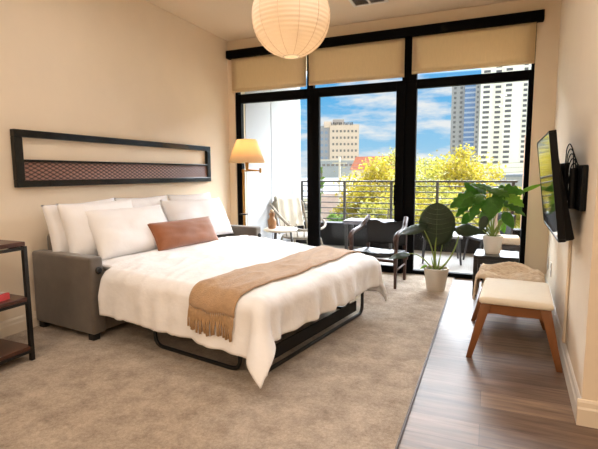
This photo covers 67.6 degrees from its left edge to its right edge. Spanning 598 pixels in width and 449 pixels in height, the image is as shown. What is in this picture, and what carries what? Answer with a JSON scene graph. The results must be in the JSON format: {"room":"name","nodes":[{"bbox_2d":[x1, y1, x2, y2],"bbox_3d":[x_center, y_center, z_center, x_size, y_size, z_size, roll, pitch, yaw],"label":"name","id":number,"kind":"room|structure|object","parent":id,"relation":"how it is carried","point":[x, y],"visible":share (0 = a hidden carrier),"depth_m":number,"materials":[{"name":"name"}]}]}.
{"room":"studio apartment","nodes":[
{"label":"studio apartment","id":0,"kind":"room"},
{"bbox_2d":[0,0,230,321],"bbox_3d":[-2.511,-0.430,2.103,0.200,2.839,8.370,2,7,23],"label":"wall","id":1,"kind":"structure","parent":0,"point":[123,69],"depth_m":3.75,"materials":[{"name":"beige paint"}]},
{"bbox_2d":[0,311,38,338],"bbox_3d":[-2.454,0.840,2.090,0.016,0.118,8.120,2,7,23],"label":"baseboard","id":2,"kind":"structure","parent":1,"relation":"attached to","point":[18,324],"depth_m":3.14,"materials":[{"name":"beige paint"}]},
{"bbox_2d":[10,129,210,187],"bbox_3d":[-1.507,-0.581,4.150,0.040,0.402,2.350,2,7,23],"label":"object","id":3,"kind":"object","parent":1,"relation":"attached to","point":[26,172],"visible":1,"depth_m":3.71,"materials":[{"name":"black paint"}]},
{"bbox_2d":[0,272,453,448],"bbox_3d":[-1.188,1.004,1.600,2.739,0.128,8.180,2,7,23],"label":"carpet","id":4,"kind":"structure","parent":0,"point":[353,388],"depth_m":2.32,"materials":[{"name":"beige carpet"}]},
{"bbox_2d":[0,240,34,364],"bbox_3d":[-2.019,0.496,2.349,0.532,0.722,0.909,2,7,23],"label":"shelf unit","id":5,"kind":"object","parent":4,"relation":"on","point":[9,350],"visible":0.97,"depth_m":2.62,"materials":[{"name":"brown wood"}]},
{"bbox_2d":[0,292,9,301],"bbox_3d":[-1.779,0.419,2.562,0.162,0.037,0.123,1,7,15],"label":"box","id":6,"kind":"object","parent":5,"relation":"on","point":[3,296],"visible":1,"depth_m":2.57,"materials":[{"name":"red"}]},
{"bbox_2d":[32,225,363,372],"bbox_3d":[-0.558,0.357,3.630,2.045,0.694,2.010,3,7,29],"label":"bed","id":7,"kind":"object","parent":4,"relation":"on","point":[66,284],"visible":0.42,"depth_m":3.04,"materials":[{"name":"grey fabric"}]},
{"bbox_2d":[41,198,114,251],"bbox_3d":[-1.641,0.025,3.439,0.203,0.432,0.636,4,8,31],"label":"pillow","id":8,"kind":"object","parent":7,"relation":"on","point":[58,239],"visible":0.18,"depth_m":3.19,"materials":[{"name":"white fabric"}]},
{"bbox_2d":[114,195,167,220],"bbox_3d":[-1.359,-0.044,3.997,0.215,0.417,0.602,3,8,30],"label":"pillow","id":9,"kind":"object","parent":7,"relation":"on","point":[148,201],"visible":0.16,"depth_m":3.97,"materials":[{"name":"white fabric"}]},
{"bbox_2d":[168,192,210,199],"bbox_3d":[-1.067,-0.109,4.554,0.210,0.417,0.623,4,8,31],"label":"pillow","id":10,"kind":"object","parent":7,"relation":"on","point":[202,195],"visible":0.12,"depth_m":4.48,"materials":[{"name":"white fabric"}]},
{"bbox_2d":[98,235,387,388],"bbox_3d":[-0.323,0.433,3.324,1.601,0.445,1.913,4,8,33],"label":"duvet","id":11,"kind":"object","parent":7,"relation":"on","point":[151,289],"visible":0.85,"depth_m":2.77,"materials":[{"name":"white fabric"}]},
{"bbox_2d":[147,216,218,250],"bbox_3d":[-0.957,0.069,3.776,0.180,0.219,0.704,4,8,34],"label":"lumbar cushion","id":12,"kind":"object","parent":11,"relation":"on","point":[167,235],"visible":0.99,"depth_m":3.67,"materials":[{"name":"orange fabric"}]},
{"bbox_2d":[187,245,360,341],"bbox_3d":[-0.030,0.385,3.086,0.354,0.286,1.686,4,8,33],"label":"throw blanket","id":13,"kind":"object","parent":11,"relation":"on","point":[221,293],"visible":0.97,"depth_m":2.50,"materials":[{"name":"beige fabric"}]},
{"bbox_3d":[-1.053,0.202,3.839,0.574,0.044,1.528,2,7,23],"label":"fitted sheet","id":14,"kind":"object","parent":7,"relation":"on","visible":0},
{"bbox_2d":[56,199,132,255],"bbox_3d":[-1.504,0.025,3.439,0.232,0.409,0.660,3,7,29],"label":"pillow","id":15,"kind":"object","parent":14,"relation":"on","point":[80,240],"visible":0.44,"depth_m":3.21,"materials":[{"name":"white fabric"}]},
{"bbox_2d":[85,205,166,259],"bbox_3d":[-1.304,0.046,3.504,0.276,0.352,0.704,4,8,34],"label":"pillow","id":16,"kind":"object","parent":14,"relation":"on","point":[119,232],"visible":0.85,"depth_m":3.35,"materials":[{"name":"white fabric"}]},
{"bbox_2d":[160,198,233,234],"bbox_3d":[-0.969,-0.062,4.344,0.279,0.383,0.801,4,8,34],"label":"pillow","id":17,"kind":"object","parent":14,"relation":"on","point":[174,210],"visible":0.66,"depth_m":4.29,"materials":[{"name":"white fabric"}]},
{"bbox_2d":[228,139,264,224],"bbox_3d":[-0.585,-0.212,5.084,0.416,1.489,0.416,2,7,23],"label":"floor lamp","id":18,"kind":"object","parent":4,"relation":"on","point":[246,151],"visible":0.73,"depth_m":4.90,"materials":[{"name":"beige fabric"}]},
{"bbox_2d":[245,162,248,169],"bbox_3d":[-0.587,-0.669,5.032,0.040,0.115,0.040,2,7,23],"label":"socket","id":19,"kind":"object","parent":18,"relation":"attached to","point":[246,163],"depth_m":5.02,"materials":[{"name":"gold metal"}]},
{"bbox_2d":[348,215,407,288],"bbox_3d":[0.820,0.256,4.543,0.512,0.667,0.469,3,8,30],"label":"sling chair","id":20,"kind":"object","parent":4,"relation":"on","point":[377,231],"visible":0.84,"depth_m":4.63,"materials":[{"name":"brown wood"}]},
{"bbox_2d":[389,202,483,291],"bbox_3d":[1.274,0.208,4.215,0.850,0.831,0.278,1,7,9],"label":"plant","id":21,"kind":"object","parent":4,"relation":"on","point":[436,225],"visible":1,"depth_m":4.18,"materials":[{"name":"green plant"}]},
{"bbox_2d":[245,87,300,241],"bbox_3d":[-0.425,-1.076,6.715,0.200,3.050,1.830,2,7,23],"label":"wall","id":22,"kind":"structure","parent":0,"point":[262,188],"depth_m":6.54,"materials":[{"name":"white paint"}]},
{"bbox_2d":[270,90,296,238],"bbox_3d":[-0.223,-1.142,6.926,0.005,2.970,0.922,2,7,23],"label":"trim","id":23,"kind":"structure","parent":22,"relation":"attached to","point":[270,90],"depth_m":6.65,"materials":[{"name":"grey"}]},
{"bbox_2d":[145,0,516,40],"bbox_3d":[0.354,-1.817,0.714,6.447,0.200,8.370,2,7,23],"label":"ceiling","id":24,"kind":"structure","parent":0,"point":[228,20],"depth_m":4.48,"materials":[{"name":"beige paint"}]},
{"bbox_2d":[251,0,329,58],"bbox_3d":[-0.052,-1.517,2.839,0.503,0.875,0.503,2,7,23],"label":"paper lantern","id":25,"kind":"object","parent":24,"relation":"hanging from","point":[288,29],"visible":1,"depth_m":2.70,"materials":[{"name":"beige paper"}]},
{"bbox_2d":[348,0,388,6],"bbox_3d":[0.644,-2.109,4.183,0.340,0.012,0.260,2,7,23],"label":"ceiling vent","id":26,"kind":"object","parent":24,"relation":"in","point":[356,3],"visible":1,"depth_m":4.24,"materials":[{"name":"white metal"}]},
{"bbox_2d":[300,243,481,273],"bbox_3d":[1.202,0.535,6.101,4.300,0.170,2.020,2,7,23],"label":"floor","id":27,"kind":"structure","parent":0,"point":[453,264],"depth_m":5.87,"materials":[{"name":"concrete"}]},
{"bbox_2d":[264,227,297,241],"bbox_3d":[-0.239,0.266,5.878,0.444,0.432,0.444,2,7,23],"label":"round table","id":28,"kind":"object","parent":27,"relation":"on","point":[276,230],"visible":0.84,"depth_m":5.74,"materials":[{"name":"grey"}]},
{"bbox_2d":[268,210,275,228],"bbox_3d":[-0.353,-0.073,5.832,0.116,0.250,0.116,2,7,23],"label":"wooden vase","id":29,"kind":"object","parent":28,"relation":"on","point":[271,221],"visible":1,"depth_m":5.80,"materials":[{"name":"brown wood"}]},
{"bbox_2d":[270,200,326,244],"bbox_3d":[0.004,0.032,6.407,0.652,0.778,0.733,-4,8,-30],"label":"lounge chair","id":30,"kind":"object","parent":27,"relation":"on","point":[297,235],"visible":0.62,"depth_m":6.28,"materials":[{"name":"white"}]},
{"bbox_2d":[274,195,303,226],"bbox_3d":[-0.150,-0.205,6.626,0.401,0.448,0.210,-4,8,-30],"label":"towel","id":31,"kind":"object","parent":30,"relation":"on","point":[289,207],"visible":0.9,"depth_m":6.60,"materials":[{"name":"white fabric"}]},
{"bbox_2d":[343,218,393,249],"bbox_3d":[1.037,0.169,6.469,0.720,0.474,0.380,2,7,23],"label":"patio table","id":32,"kind":"object","parent":27,"relation":"on","point":[357,221],"visible":0.31,"depth_m":6.43,"materials":[{"name":"metal"}]},
{"bbox_2d":[294,220,520,253],"bbox_3d":[1.518,0.180,6.849,3.370,0.360,0.230,2,7,23],"label":"curb","id":33,"kind":"object","parent":27,"relation":"on","point":[333,233],"visible":0.14,"depth_m":6.94,"materials":[{"name":"grey concrete"}]},
{"bbox_2d":[301,180,517,225],"bbox_3d":[1.510,-0.328,6.755,3.210,0.672,0.050,2,7,23],"label":"balcony railing","id":34,"kind":"object","parent":33,"relation":"on","point":[344,185],"visible":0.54,"depth_m":6.85,"materials":[{"name":"grey metal"}]},
{"bbox_2d":[422,232,462,264],"bbox_3d":[1.849,0.297,5.808,0.482,0.359,0.482,1,7,15],"label":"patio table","id":35,"kind":"object","parent":27,"relation":"on","point":[455,235],"visible":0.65,"depth_m":5.64,"materials":[{"name":"grey metal"}]},
{"bbox_2d":[462,213,515,259],"bbox_3d":[2.425,0.176,5.691,0.493,0.623,0.426,-1,7,-7],"label":"patio chair","id":36,"kind":"object","parent":27,"relation":"on","point":[509,231],"visible":0.24,"depth_m":5.65,"materials":[{"name":"grey metal"}]},
{"bbox_2d":[502,235,519,252],"bbox_3d":[2.459,0.335,5.277,0.280,0.399,0.320,2,7,23],"label":"seat","id":37,"kind":"object","parent":36,"relation":"on","point":[509,242],"visible":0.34,"depth_m":5.12,"materials":[{"name":"beige fabric"}]},
{"bbox_2d":[502,235,519,244],"bbox_3d":[2.458,0.180,5.259,0.260,0.088,0.300,2,7,23],"label":"cushion","id":38,"kind":"object","parent":37,"relation":"on","point":[507,239],"depth_m":5.13,"materials":[{"name":"white fabric"}]},
{"bbox_2d":[483,213,501,249],"bbox_3d":[2.233,0.201,5.139,0.200,0.700,0.200,2,7,23],"label":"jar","id":39,"kind":"object","parent":27,"relation":"on","point":[496,221],"visible":0.08,"depth_m":5.07,"materials":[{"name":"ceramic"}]},
{"bbox_2d":[227,0,560,273],"bbox_3d":[0.830,-0.789,5.072,3.607,2.839,0.250,2,7,23],"label":"wall","id":40,"kind":"structure","parent":0,"point":[548,31],"depth_m":4.37,"materials":[{"name":"beige paint"}]},
{"bbox_2d":[235,54,309,94],"bbox_3d":[-0.320,-1.806,5.364,1.000,0.433,0.070,2,7,23],"label":"window","id":41,"kind":"structure","parent":40,"relation":"in","point":[308,86],"depth_m":5.16,"materials":[{"name":"black metal"}]},
{"bbox_2d":[231,54,305,92],"bbox_3d":[-0.373,-1.810,5.298,0.987,0.410,0.016,2,7,23],"label":"roller shade","id":42,"kind":"object","parent":41,"relation":"attached to","point":[263,72],"visible":0.91,"depth_m":5.30,"materials":[{"name":"beige fabric"}]},
{"bbox_2d":[235,89,312,245],"bbox_3d":[-0.294,-0.554,5.499,1.040,2.087,0.070,2,7,23],"label":"window","id":43,"kind":"structure","parent":40,"relation":"in","point":[307,93],"depth_m":5.35,"materials":[{"name":"black metal"}]},
{"bbox_2d":[310,39,406,88],"bbox_3d":[0.644,-1.765,4.956,1.095,0.433,0.070,2,7,23],"label":"window","id":44,"kind":"structure","parent":40,"relation":"in","point":[404,77],"depth_m":4.72,"materials":[{"name":"black metal"}]},
{"bbox_2d":[309,38,404,85],"bbox_3d":[0.609,-1.771,4.883,1.080,0.404,0.016,2,7,23],"label":"roller shade","id":45,"kind":"object","parent":44,"relation":"attached to","point":[385,59],"visible":0.98,"depth_m":4.86,"materials":[{"name":"beige fabric"}]},
{"bbox_2d":[312,80,405,273],"bbox_3d":[0.646,-0.506,5.035,1.055,2.087,0.113,2,7,23],"label":"door","id":46,"kind":"structure","parent":40,"relation":"in","point":[399,87],"depth_m":4.93,"materials":[{"name":"black metal"}]},
{"bbox_2d":[226,9,544,59],"bbox_3d":[0.701,-2.007,4.814,3.430,0.094,0.087,2,7,23],"label":"curtain rail","id":47,"kind":"object","parent":40,"relation":"attached to","point":[537,16],"visible":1,"depth_m":4.54,"materials":[{"name":"black metal"}]},
{"bbox_2d":[402,70,534,279],"bbox_3d":[1.713,-0.468,4.649,1.212,2.087,0.070,2,7,23],"label":"window frame","id":48,"kind":"structure","parent":40,"relation":"in","point":[412,86],"depth_m":4.70,"materials":[{"name":"black metal"}]},
{"bbox_2d":[406,26,536,80],"bbox_3d":[1.706,-1.720,4.506,1.212,0.433,0.070,2,7,23],"label":"window","id":49,"kind":"structure","parent":40,"relation":"in","point":[409,76],"depth_m":4.69,"materials":[{"name":"black metal"}]},
{"bbox_2d":[412,22,536,73],"bbox_3d":[1.701,-1.736,4.419,1.140,0.382,0.016,2,7,23],"label":"roller shade","id":50,"kind":"object","parent":49,"relation":"attached to","point":[508,45],"visible":1,"depth_m":4.40,"materials":[{"name":"beige fabric"}]},
{"bbox_2d":[398,278,597,448],"bbox_3d":[1.686,1.131,0.384,3.508,0.120,8.180,2,7,23],"label":"floor planks","id":51,"kind":"structure","parent":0,"point":[510,393],"depth_m":2.28,"materials":[{"name":"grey wood"}]},
{"bbox_2d":[395,277,454,448],"bbox_3d":[0.061,1.001,1.032,0.011,0.010,8.120,2,7,23],"label":"trim","id":52,"kind":"structure","parent":51,"relation":"on","point":[425,362],"depth_m":2.37,"materials":[{"name":"brown"}]},
{"bbox_2d":[472,249,518,295],"bbox_3d":[1.822,0.452,4.130,0.370,0.376,0.370,3,7,26],"label":"side table","id":53,"kind":"object","parent":51,"relation":"on","point":[480,257],"visible":0.73,"depth_m":4.01,"materials":[{"name":"white"}]},
{"bbox_2d":[450,182,539,253],"bbox_3d":[1.782,-0.058,4.073,0.780,0.648,0.346,2,7,23],"label":"leaf plant","id":54,"kind":"object","parent":53,"relation":"on","point":[506,196],"visible":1,"depth_m":4.05,"materials":[{"name":"green plant"}]},
{"bbox_2d":[471,279,544,329],"bbox_3d":[1.649,0.562,3.495,0.510,0.303,0.558,3,7,26],"label":"ottoman","id":55,"kind":"object","parent":51,"relation":"on","point":[474,317],"visible":0.12,"depth_m":3.36,"materials":[{"name":"brown wood"}]},
{"bbox_2d":[472,261,545,300],"bbox_3d":[1.616,0.449,3.435,0.481,0.290,0.505,3,7,26],"label":"knit throw","id":56,"kind":"object","parent":55,"relation":"on","point":[504,270],"visible":0.92,"depth_m":3.34,"materials":[{"name":"beige fabric"}]},
{"bbox_2d":[466,278,562,372],"bbox_3d":[1.359,0.593,2.819,0.510,0.399,0.558,3,7,26],"label":"ottoman","id":57,"kind":"object","parent":51,"relation":"on","point":[508,297],"visible":1,"depth_m":2.62,"materials":[{"name":"beige fabric"}]},
{"bbox_2d":[479,278,553,310],"bbox_3d":[1.359,0.420,2.799,0.390,0.053,0.558,3,7,26],"label":"cushion","id":58,"kind":"object","parent":57,"relation":"on","point":[520,295],"depth_m":2.65,"materials":[{"name":"beige fabric"}]},
{"bbox_2d":[520,135,525,228],"bbox_3d":[2.863,-0.275,5.399,0.200,1.720,1.830,2,7,23],"label":"wall","id":59,"kind":"structure","parent":0,"point":[525,135],"depth_m":6.17,"materials":[{"name":"white paint"}]},
{"bbox_2d":[546,0,597,400],"bbox_3d":[3.199,-0.521,2.609,2.988,2.839,2.955,2,7,23],"label":"wall","id":60,"kind":"structure","parent":0,"point":[576,105],"depth_m":2.34,"materials":[{"name":"beige paint"}]},
{"bbox_2d":[537,130,573,242],"bbox_3d":[1.499,-0.238,2.637,0.141,0.554,1.000,3,7,25],"label":"television","id":61,"kind":"object","parent":60,"relation":"attached to","point":[556,215],"visible":1,"depth_m":2.21,"materials":[{"name":"black plastic"}]},
{"bbox_2d":[564,144,578,200],"bbox_3d":[1.376,-0.261,2.238,0.100,0.288,0.068,-5,8,-35],"label":"cable bundle","id":62,"kind":"object","parent":61,"relation":"attached to","point":[566,168],"visible":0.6,"depth_m":2.25,"materials":[{"name":"black plastic"}]},
{"bbox_2d":[545,274,581,421],"bbox_3d":[1.834,0.688,3.199,0.016,0.118,2.708,3,7,26],"label":"baseboard","id":63,"kind":"structure","parent":60,"relation":"attached to","point":[573,390],"depth_m":2.41,"materials":[{"name":"beige paint"}]},
{"bbox_2d":[562,240,571,342],"bbox_3d":[1.559,0.366,2.598,0.017,0.662,0.040,2,7,23],"label":"cable cover","id":64,"kind":"object","parent":60,"relation":"attached to","point":[570,241],"visible":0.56,"depth_m":2.59,"materials":[{"name":"beige paint"}]},
{"bbox_2d":[560,163,588,211],"bbox_3d":[1.438,-0.197,2.370,0.062,0.260,0.580,2,7,23],"label":"tv wall mount","id":65,"kind":"object","parent":60,"relation":"attached to","point":[578,176],"visible":0.6,"depth_m":2.18,"materials":[{"name":"black metal"}]},
{"bbox_2d":[576,398,597,428],"bbox_3d":[2.525,0.886,1.437,2.804,0.118,0.016,2,7,23],"label":"baseboard","id":66,"kind":"structure","parent":60,"relation":"attached to","point":[587,410],"depth_m":1.96,"materials":[{"name":"beige paint"}]},
{"label":"outside","id":67,"kind":"structure","parent":0,"visible":0},
{"bbox_3d":[41.955,-7.541,149.647,280.000,0.300,292.000,2,7,23],"label":"ground","id":68,"kind":"structure","parent":67,"visible":0},
{"bbox_2d":[321,167,326,193],"bbox_3d":[3.668,-3.708,70.030,2.269,10.648,2.678,2,7,23],"label":"tree","id":69,"kind":"object","parent":68,"relation":"on","point":[322,177],"visible":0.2,"depth_m":69.54,"materials":[{"name":"green plant"}]},
{"bbox_2d":[301,178,356,219],"bbox_3d":[4.100,-3.938,80.074,12.800,8.800,8.800,1,7,9],"label":"house","id":70,"kind":"structure","parent":68,"relation":"on","point":[326,188],"depth_m":77.31,"materials":[{"name":"beige"}]},
{"bbox_2d":[321,194,348,220],"bbox_3d":[6.246,-0.910,62.305,6.300,6.800,6.800,0,7,3],"label":"house","id":71,"kind":"structure","parent":68,"relation":"on","point":[323,199],"depth_m":60.85,"materials":[{"name":"grey"}]},
{"bbox_2d":[325,214,346,221],"bbox_3d":[3.109,2.078,38.383,3.098,6.366,3.454,2,7,23],"label":"tree","id":72,"kind":"object","parent":68,"relation":"on","point":[329,215],"visible":0.09,"depth_m":37.68,"materials":[{"name":"green plant"}]},
{"bbox_2d":[321,159,354,177],"bbox_3d":[13.521,-15.060,153.215,19.400,14.154,8.150,0,7,0],"label":"podium building","id":73,"kind":"structure","parent":68,"relation":"on","point":[328,169],"depth_m":148.84,"materials":[{"name":"grey"}]},
{"bbox_2d":[321,119,358,159],"bbox_3d":[17.801,-30.718,204.721,17.372,33.503,14.250,0,7,0],"label":"building","id":74,"kind":"structure","parent":68,"relation":"on","point":[338,138],"depth_m":197.38,"materials":[{"name":"beige concrete"}]},
{"bbox_2d":[332,119,343,124],"bbox_3d":[17.628,-45.969,202.095,5.000,2.600,6.000,0,7,0],"label":"rooftop sign","id":75,"kind":"object","parent":74,"relation":"on","point":[334,120],"depth_m":199.07,"materials":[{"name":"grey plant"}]},
{"bbox_2d":[330,184,378,218],"bbox_3d":[4.964,0.639,40.661,4.853,8.679,4.957,2,7,23],"label":"tree","id":76,"kind":"object","parent":68,"relation":"on","point":[360,194],"visible":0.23,"depth_m":39.94,"materials":[{"name":"yellow plant"}]},
{"bbox_2d":[333,167,378,210],"bbox_3d":[6.805,-0.825,46.497,5.439,10.237,6.502,-4,8,-29],"label":"tree","id":77,"kind":"object","parent":68,"relation":"on","point":[350,175],"visible":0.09,"depth_m":45.91,"materials":[{"name":"yellow plant"}]},
{"bbox_2d":[349,194,389,218],"bbox_3d":[5.671,1.674,34.474,4.681,8.025,4.760,2,7,23],"label":"tree","id":78,"kind":"object","parent":68,"relation":"on","point":[363,211],"visible":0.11,"depth_m":33.89,"materials":[{"name":"yellow plant"}]},
{"bbox_2d":[346,156,394,213],"bbox_3d":[8.078,-0.742,42.087,7.108,11.258,7.428,2,7,23],"label":"tree","id":79,"kind":"object","parent":68,"relation":"on","point":[382,174],"visible":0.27,"depth_m":41.29,"materials":[{"name":"yellow plant"}]},
{"bbox_2d":[350,156,393,206],"bbox_3d":[22.357,-12.512,129.431,12.800,14.400,8.800,4,8,31],"label":"house","id":80,"kind":"structure","parent":68,"relation":"on","point":[357,161],"depth_m":128.19,"materials":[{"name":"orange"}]},
{"bbox_2d":[364,185,419,223],"bbox_3d":[6.057,1.730,30.419,5.817,8.830,4.800,2,7,23],"label":"tree","id":81,"kind":"object","parent":68,"relation":"on","point":[388,201],"visible":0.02,"depth_m":30.21,"materials":[{"name":"yellow plant"}]},
{"bbox_2d":[368,148,428,202],"bbox_3d":[13.716,-4.013,60.807,9.150,13.235,9.110,-4,8,-32],"label":"tree","id":82,"kind":"object","parent":68,"relation":"on","point":[389,160],"visible":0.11,"depth_m":59.13,"materials":[{"name":"yellow plant"}]},
{"bbox_2d":[374,187,433,222],"bbox_3d":[8.166,1.513,33.406,6.208,8.558,6.144,2,7,23],"label":"tree","id":83,"kind":"object","parent":68,"relation":"on","point":[418,195],"visible":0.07,"depth_m":33.56,"materials":[{"name":"yellow plant"}]},
{"bbox_2d":[384,158,450,210],"bbox_3d":[11.074,-0.489,40.244,6.758,10.941,7.866,-1,7,-6],"label":"tree","id":84,"kind":"object","parent":68,"relation":"on","point":[431,173],"visible":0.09,"depth_m":39.33,"materials":[{"name":"yellow plant"}]},
{"bbox_2d":[416,154,463,202],"bbox_3d":[23.593,-5.458,75.346,12.830,12.687,13.250,2,7,23],"label":"tree","id":85,"kind":"object","parent":68,"relation":"on","point":[430,158],"visible":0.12,"depth_m":73.25,"materials":[{"name":"yellow plant"}]},
{"bbox_2d":[415,183,478,226],"bbox_3d":[9.829,1.693,30.276,5.908,8.892,5.987,-4,8,-32],"label":"tree","id":86,"kind":"object","parent":68,"relation":"on","point":[444,201],"visible":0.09,"depth_m":29.67,"materials":[{"name":"yellow plant"}]},
{"bbox_2d":[423,143,496,226],"bbox_3d":[15.491,-1.711,43.913,6.941,12.483,8.097,-2,7,-14],"label":"tree","id":87,"kind":"object","parent":68,"relation":"on","point":[458,164],"visible":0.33,"depth_m":42.76,"materials":[{"name":"yellow plant"}]},
{"bbox_2d":[448,156,506,218],"bbox_3d":[19.067,-1.679,48.209,6.287,11.404,6.624,2,7,16],"label":"tree","id":88,"kind":"object","parent":68,"relation":"on","point":[495,175],"visible":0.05,"depth_m":47.03,"materials":[{"name":"yellow plant"}]},
{"bbox_2d":[450,64,530,184],"bbox_3d":[117.507,-61.546,266.829,49.745,79.492,27.200,2,7,22],"label":"apartment tower","id":89,"kind":"structure","parent":68,"relation":"on","point":[491,118],"depth_m":256.99,"materials":[{"name":"grey concrete"}]},
{"bbox_2d":[477,184,521,227],"bbox_3d":[17.016,1.045,36.264,4.753,8.736,4.796,-5,8,-37],"label":"tree","id":90,"kind":"object","parent":68,"relation":"on","point":[518,216],"visible":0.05,"depth_m":35.45,"materials":[{"name":"yellow plant"}]},
{"bbox_2d":[482,174,522,188],"bbox_3d":[43.334,-5.914,93.544,9.400,9.214,8.200,2,7,17],"label":"building","id":91,"kind":"structure","parent":68,"relation":"on","point":[509,177],"depth_m":89.23,"materials":[{"name":"grey paint"}]},
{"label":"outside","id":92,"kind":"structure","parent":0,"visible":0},
{"bbox_3d":[8.525,3.157,56.338,94.942,0.050,24.850,2,7,23],"label":"road","id":93,"kind":"object","parent":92,"visible":0},
{"bbox_2d":[332,156,521,205],"bbox_3d":[18.619,-1.532,45.628,36.057,11.687,0.573,5,8,38],"label":"utility pole","id":94,"kind":"object","parent":93,"relation":"on","point":[339,163],"visible":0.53,"depth_m":55.13,"materials":[{"name":"beige wood"}]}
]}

